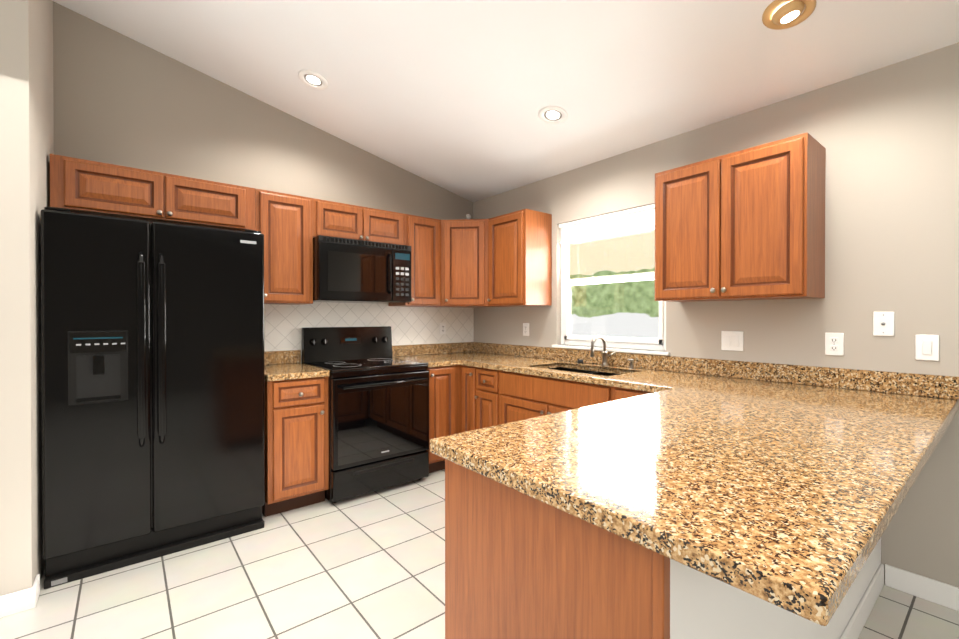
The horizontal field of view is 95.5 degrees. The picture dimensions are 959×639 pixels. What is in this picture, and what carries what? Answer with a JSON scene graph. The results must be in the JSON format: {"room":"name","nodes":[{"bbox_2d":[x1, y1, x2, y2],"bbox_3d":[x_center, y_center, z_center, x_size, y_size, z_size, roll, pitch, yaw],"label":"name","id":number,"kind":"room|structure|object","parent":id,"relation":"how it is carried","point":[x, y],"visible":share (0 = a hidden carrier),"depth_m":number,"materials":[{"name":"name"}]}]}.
{"room":"kitchen","nodes":[
{"label":"kitchen","id":0,"kind":"room"},
{"bbox_2d":[0,0,53,595],"bbox_3d":[-2.276,-0.317,2.181,0.132,3.154,0.840,0,0,-39],"label":"wall","id":1,"kind":"structure","parent":0,"point":[26,99],"depth_m":1.88,"materials":[{"name":"paint"}]},
{"bbox_2d":[0,574,39,617],"bbox_3d":[-2.271,1.215,2.184,0.156,0.090,0.850,0,0,-39],"label":"baseboard","id":2,"kind":"structure","parent":1,"relation":"attached to","point":[18,601],"depth_m":1.88,"materials":[{"name":"white paint"}]},
{"bbox_2d":[53,1,472,307],"bbox_3d":[-2.814,-0.728,2.379,7.260,3.973,0.150,0,0,-39],"label":"wall","id":3,"kind":"structure","parent":0,"point":[120,99],"depth_m":2.98,"materials":[{"name":"paint"}]},
{"bbox_2d":[50,154,254,230],"bbox_3d":[-1.981,-0.743,2.726,0.990,0.280,0.358,0,0,-39],"label":"upper cabinet","id":4,"kind":"object","parent":3,"relation":"attached to","point":[81,186],"visible":1,"depth_m":2.56,"materials":[{"name":"brown wood"}]},
{"bbox_2d":[255,188,312,304],"bbox_3d":[-1.447,-0.501,3.161,0.381,0.770,0.358,0,0,-39],"label":"upper cabinet","id":5,"kind":"object","parent":3,"relation":"attached to","point":[284,223],"visible":0.81,"depth_m":3.05,"materials":[{"name":"brown wood"}]},
{"bbox_2d":[313,198,404,244],"bbox_3d":[-1.003,-0.748,3.520,0.760,0.280,0.358,0,0,-39],"label":"upper cabinet","id":6,"kind":"object","parent":3,"relation":"attached to","point":[337,219],"visible":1,"depth_m":3.37,"materials":[{"name":"brown wood"}]},
{"bbox_2d":[313,235,410,303],"bbox_3d":[-0.967,-0.371,3.479,0.752,0.463,0.453,0,0,-39],"label":"microwave","id":7,"kind":"object","parent":6,"relation":"attached to","point":[346,270],"visible":0.98,"depth_m":3.29,"materials":[{"name":"black"}]},
{"bbox_2d":[264,302,473,362],"bbox_3d":[-0.892,0.100,3.844,2.134,0.540,0.008,0,0,-39],"label":"tile backsplash","id":8,"kind":"structure","parent":3,"relation":"attached to","point":[284,325],"depth_m":3.79,"materials":[{"name":"white tile"}]},
{"bbox_2d":[439,323,445,333],"bbox_3d":[-0.359,0.088,4.263,0.075,0.115,0.010,0,0,-39],"label":"electrical outlet","id":9,"kind":"object","parent":8,"relation":"attached to","point":[442,328],"visible":1,"depth_m":4.26,"materials":[{"name":"white plastic"}]},
{"bbox_2d":[388,214,440,306],"bbox_3d":[-0.566,-0.505,3.877,0.361,0.770,0.358,0,0,-39],"label":"upper cabinet","id":10,"kind":"object","parent":3,"relation":"attached to","point":[423,237],"visible":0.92,"depth_m":3.76,"materials":[{"name":"brown wood"}]},
{"bbox_2d":[429,219,513,307],"bbox_3d":[-0.111,-0.506,4.086,0.609,0.770,0.608,0,0,-39],"label":"upper cabinet","id":11,"kind":"object","parent":3,"relation":"attached to","point":[464,262],"visible":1,"depth_m":3.85,"materials":[{"name":"brown wood"}]},
{"bbox_2d":[0,469,958,638],"bbox_3d":[-0.449,1.326,-0.519,7.260,0.100,7.650,0,0,-39],"label":"floor","id":12,"kind":"structure","parent":0,"point":[370,565],"depth_m":2.02,"materials":[{"name":"tile"}]},
{"bbox_2d":[40,207,264,588],"bbox_3d":[-1.855,0.361,2.556,0.956,1.793,0.724,0,0,-39],"label":"fridge","id":13,"kind":"object","parent":12,"relation":"on","point":[153,389],"visible":1,"depth_m":2.26,"materials":[{"name":"black metal"}]},
{"bbox_2d":[262,376,328,516],"bbox_3d":[-1.349,0.819,3.048,0.381,0.873,0.663,0,0,-39],"label":"base cabinet","id":14,"kind":"object","parent":12,"relation":"on","point":[296,446],"visible":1,"depth_m":2.81,"materials":[{"name":"brown wood"}]},
{"bbox_2d":[264,350,329,381],"bbox_3d":[-1.355,0.310,3.044,0.386,0.140,0.643,0,0,-39],"label":"countertop","id":15,"kind":"structure","parent":14,"relation":"on","point":[284,365],"depth_m":3.02,"materials":[{"name":"stone"}]},
{"bbox_2d":[302,326,428,502],"bbox_3d":[-0.872,0.658,3.368,0.758,1.190,0.726,0,0,-39],"label":"range","id":16,"kind":"object","parent":12,"relation":"on","point":[378,407],"visible":0.98,"depth_m":3.16,"materials":[{"name":"black metal"}]},
{"bbox_2d":[428,365,460,472],"bbox_3d":[-0.231,0.813,3.956,0.970,0.873,0.663,0,0,-39],"label":"base cabinet","id":17,"kind":"object","parent":12,"relation":"on","point":[444,400],"visible":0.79,"depth_m":3.53,"materials":[{"name":"brown wood"}]},
{"bbox_2d":[392,343,459,367],"bbox_3d":[-0.490,0.306,3.743,0.301,0.140,0.649,0,0,-39],"label":"countertop","id":18,"kind":"structure","parent":17,"relation":"on","point":[437,355],"depth_m":3.98,"materials":[{"name":"stone"}]},
{"bbox_2d":[461,365,472,432],"bbox_3d":[0.143,0.814,3.755,0.635,0.872,0.212,0,0,-39],"label":"base cabinet","id":19,"kind":"object","parent":12,"relation":"on","point":[466,371],"depth_m":3.57,"materials":[{"name":"brown wood"}]},
{"bbox_2d":[473,367,556,429],"bbox_3d":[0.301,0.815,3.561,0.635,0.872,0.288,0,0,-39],"label":"base cabinet","id":20,"kind":"object","parent":12,"relation":"on","point":[490,397],"depth_m":3.17,"materials":[{"name":"brown wood"}]},
{"bbox_2d":[445,459,669,638],"bbox_3d":[0.271,0.829,1.223,0.481,0.872,0.540,0,0,-39],"label":"base cabinet","id":21,"kind":"object","parent":12,"relation":"on","point":[519,565],"visible":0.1,"depth_m":0.99,"materials":[{"name":"brown wood"}]},
{"bbox_2d":[430,383,951,625],"bbox_3d":[0.703,0.370,1.371,1.440,0.040,0.941,0,0,-39],"label":"countertop","id":22,"kind":"structure","parent":21,"relation":"on","point":[787,487],"depth_m":0.99,"materials":[{"name":"stone"}]},
{"bbox_2d":[605,386,651,402],"bbox_3d":[1.130,0.821,2.541,0.635,0.872,0.424,0,0,-39],"label":"base cabinet","id":23,"kind":"object","parent":12,"relation":"on","point":[611,393],"depth_m":2.46,"materials":[{"name":"brown wood"}]},
{"bbox_2d":[448,335,958,419],"bbox_3d":[0.749,0.344,2.986,0.667,0.458,3.388,0,0,-39],"label":"countertop","id":24,"kind":"structure","parent":23,"relation":"on","point":[937,396],"depth_m":2.41,"materials":[{"name":"stone"}]},
{"bbox_2d":[549,367,619,375],"bbox_3d":[0.707,0.456,3.024,0.490,0.234,0.800,0,0,-39],"label":"sink","id":25,"kind":"object","parent":24,"relation":"in","point":[589,371],"depth_m":3.14,"materials":[{"name":"grey metal"}]},
{"bbox_2d":[577,335,634,368],"bbox_3d":[0.862,0.227,3.138,0.192,0.225,0.483,0,0,-39],"label":"faucet","id":26,"kind":"object","parent":24,"relation":"on","point":[580,363],"depth_m":3.16,"materials":[{"name":"silver metal"}]},
{"bbox_2d":[53,0,958,201],"bbox_3d":[-0.460,-1.990,-0.644,7.510,1.697,7.900,0,0,-39],"label":"ceiling","id":27,"kind":"structure","parent":0,"point":[455,96],"depth_m":2.48,"materials":[{"name":"paint"}]},
{"bbox_2d":[298,70,327,89],"bbox_3d":[-1.101,-1.585,2.883,0.187,0.045,0.190,0,0,-39],"label":"recessed light","id":28,"kind":"object","parent":27,"relation":"in","point":[312,79],"visible":1,"depth_m":2.87,"materials":[{"name":"white plastic"}]},
{"bbox_2d":[538,106,567,123],"bbox_3d":[0.479,-1.333,2.842,0.187,0.045,0.190,0,0,-39],"label":"recessed light","id":29,"kind":"object","parent":27,"relation":"in","point":[552,114],"visible":1,"depth_m":2.83,"materials":[{"name":"white plastic"}]},
{"bbox_2d":[762,0,815,29],"bbox_3d":[1.324,-1.313,1.866,0.187,0.056,0.190,0,0,-39],"label":"recessed light","id":30,"kind":"object","parent":27,"relation":"in","point":[785,16],"visible":1,"depth_m":1.85,"materials":[{"name":"brown metal"}]},
{"bbox_2d":[473,42,958,587],"bbox_3d":[2.358,0.023,1.657,0.150,2.480,7.500,0,0,-39],"label":"wall","id":31,"kind":"structure","parent":0,"point":[887,136],"depth_m":2.13,"materials":[{"name":"paint"}]},
{"bbox_2d":[487,209,551,305],"bbox_3d":[0.326,-0.504,3.748,0.358,0.770,0.463,0,0,-39],"label":"upper cabinet","id":32,"kind":"object","parent":31,"relation":"attached to","point":[519,257],"visible":1,"depth_m":3.60,"materials":[{"name":"brown wood"}]},
{"bbox_2d":[523,323,528,335],"bbox_3d":[0.418,0.090,3.915,0.010,0.115,0.075,0,0,-39],"label":"outlet","id":33,"kind":"object","parent":31,"relation":"attached to","point":[525,329],"visible":1,"depth_m":3.91,"materials":[{"name":"white plastic"}]},
{"bbox_2d":[552,212,669,355],"bbox_3d":[0.978,-0.281,3.298,0.140,1.032,1.010,0,0,-39],"label":"window","id":34,"kind":"structure","parent":31,"relation":"in","point":[627,344],"depth_m":3.31,"materials":[{"name":"white plastic"}]},
{"bbox_2d":[559,204,654,282],"bbox_3d":[0.961,-0.545,3.282,0.054,0.497,0.926,0,0,-39],"label":"window blind","id":35,"kind":"object","parent":34,"relation":"attached to","point":[605,222],"visible":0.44,"depth_m":3.27,"materials":[{"name":"white plastic"}]},
{"bbox_2d":[721,331,743,350],"bbox_3d":[1.498,0.128,2.583,0.014,0.115,0.121,0,0,-39],"label":"double light switch","id":36,"kind":"object","parent":31,"relation":"attached to","point":[731,340],"visible":1,"depth_m":2.58,"materials":[{"name":"white plastic"}]},
{"bbox_2d":[654,132,825,301],"bbox_3d":[1.402,-0.496,2.424,0.358,0.770,0.760,0,0,-39],"label":"upper cabinet","id":37,"kind":"object","parent":31,"relation":"attached to","point":[747,224],"visible":1,"depth_m":2.24,"materials":[{"name":"brown wood"}]},
{"bbox_2d":[825,333,843,355],"bbox_3d":[1.802,0.125,2.211,0.010,0.115,0.075,0,0,-39],"label":"electrical outlet","id":38,"kind":"object","parent":31,"relation":"attached to","point":[834,343],"visible":1,"depth_m":2.21,"materials":[{"name":"white plastic"}]},
{"bbox_2d":[873,312,893,335],"bbox_3d":[1.918,0.021,2.066,0.014,0.115,0.075,0,0,-39],"label":"outlet","id":39,"kind":"object","parent":31,"relation":"attached to","point":[883,323],"visible":1,"depth_m":2.07,"materials":[{"name":"white plastic"}]},
{"bbox_2d":[885,564,958,610],"bbox_3d":[3.292,1.221,0.384,0.012,0.100,4.335,0,0,-39],"label":"baseboard","id":40,"kind":"structure","parent":31,"relation":"attached to","point":[931,590],"depth_m":1.97,"materials":[{"name":"white paint"}]},
{"bbox_2d":[915,335,938,360],"bbox_3d":[2.009,0.126,1.954,0.014,0.115,0.075,0,0,-39],"label":"rocker light switch","id":41,"kind":"object","parent":31,"relation":"attached to","point":[926,347],"visible":1,"depth_m":1.95,"materials":[{"name":"white plastic"}]},
{"bbox_2d":[670,538,880,638],"bbox_3d":[1.089,0.828,1.469,2.060,0.873,0.100,0,0,-39],"label":"wall","id":42,"kind":"structure","parent":0,"point":[703,606],"depth_m":1.00,"materials":[{"name":"white paint"}]},
{"bbox_2d":[840,564,883,638],"bbox_3d":[1.121,1.215,1.423,2.048,0.100,0.012,0,0,-39],"label":"baseboard","id":43,"kind":"structure","parent":42,"relation":"attached to","point":[857,622],"depth_m":1.81,"materials":[{"name":"white paint"}]},
{"label":"outside","id":44,"kind":"structure","parent":0,"visible":0},
{"bbox_2d":[569,214,658,338],"bbox_3d":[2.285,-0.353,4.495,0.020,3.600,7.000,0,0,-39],"label":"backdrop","id":45,"kind":"structure","parent":44,"point":[649,286],"depth_m":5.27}
]}

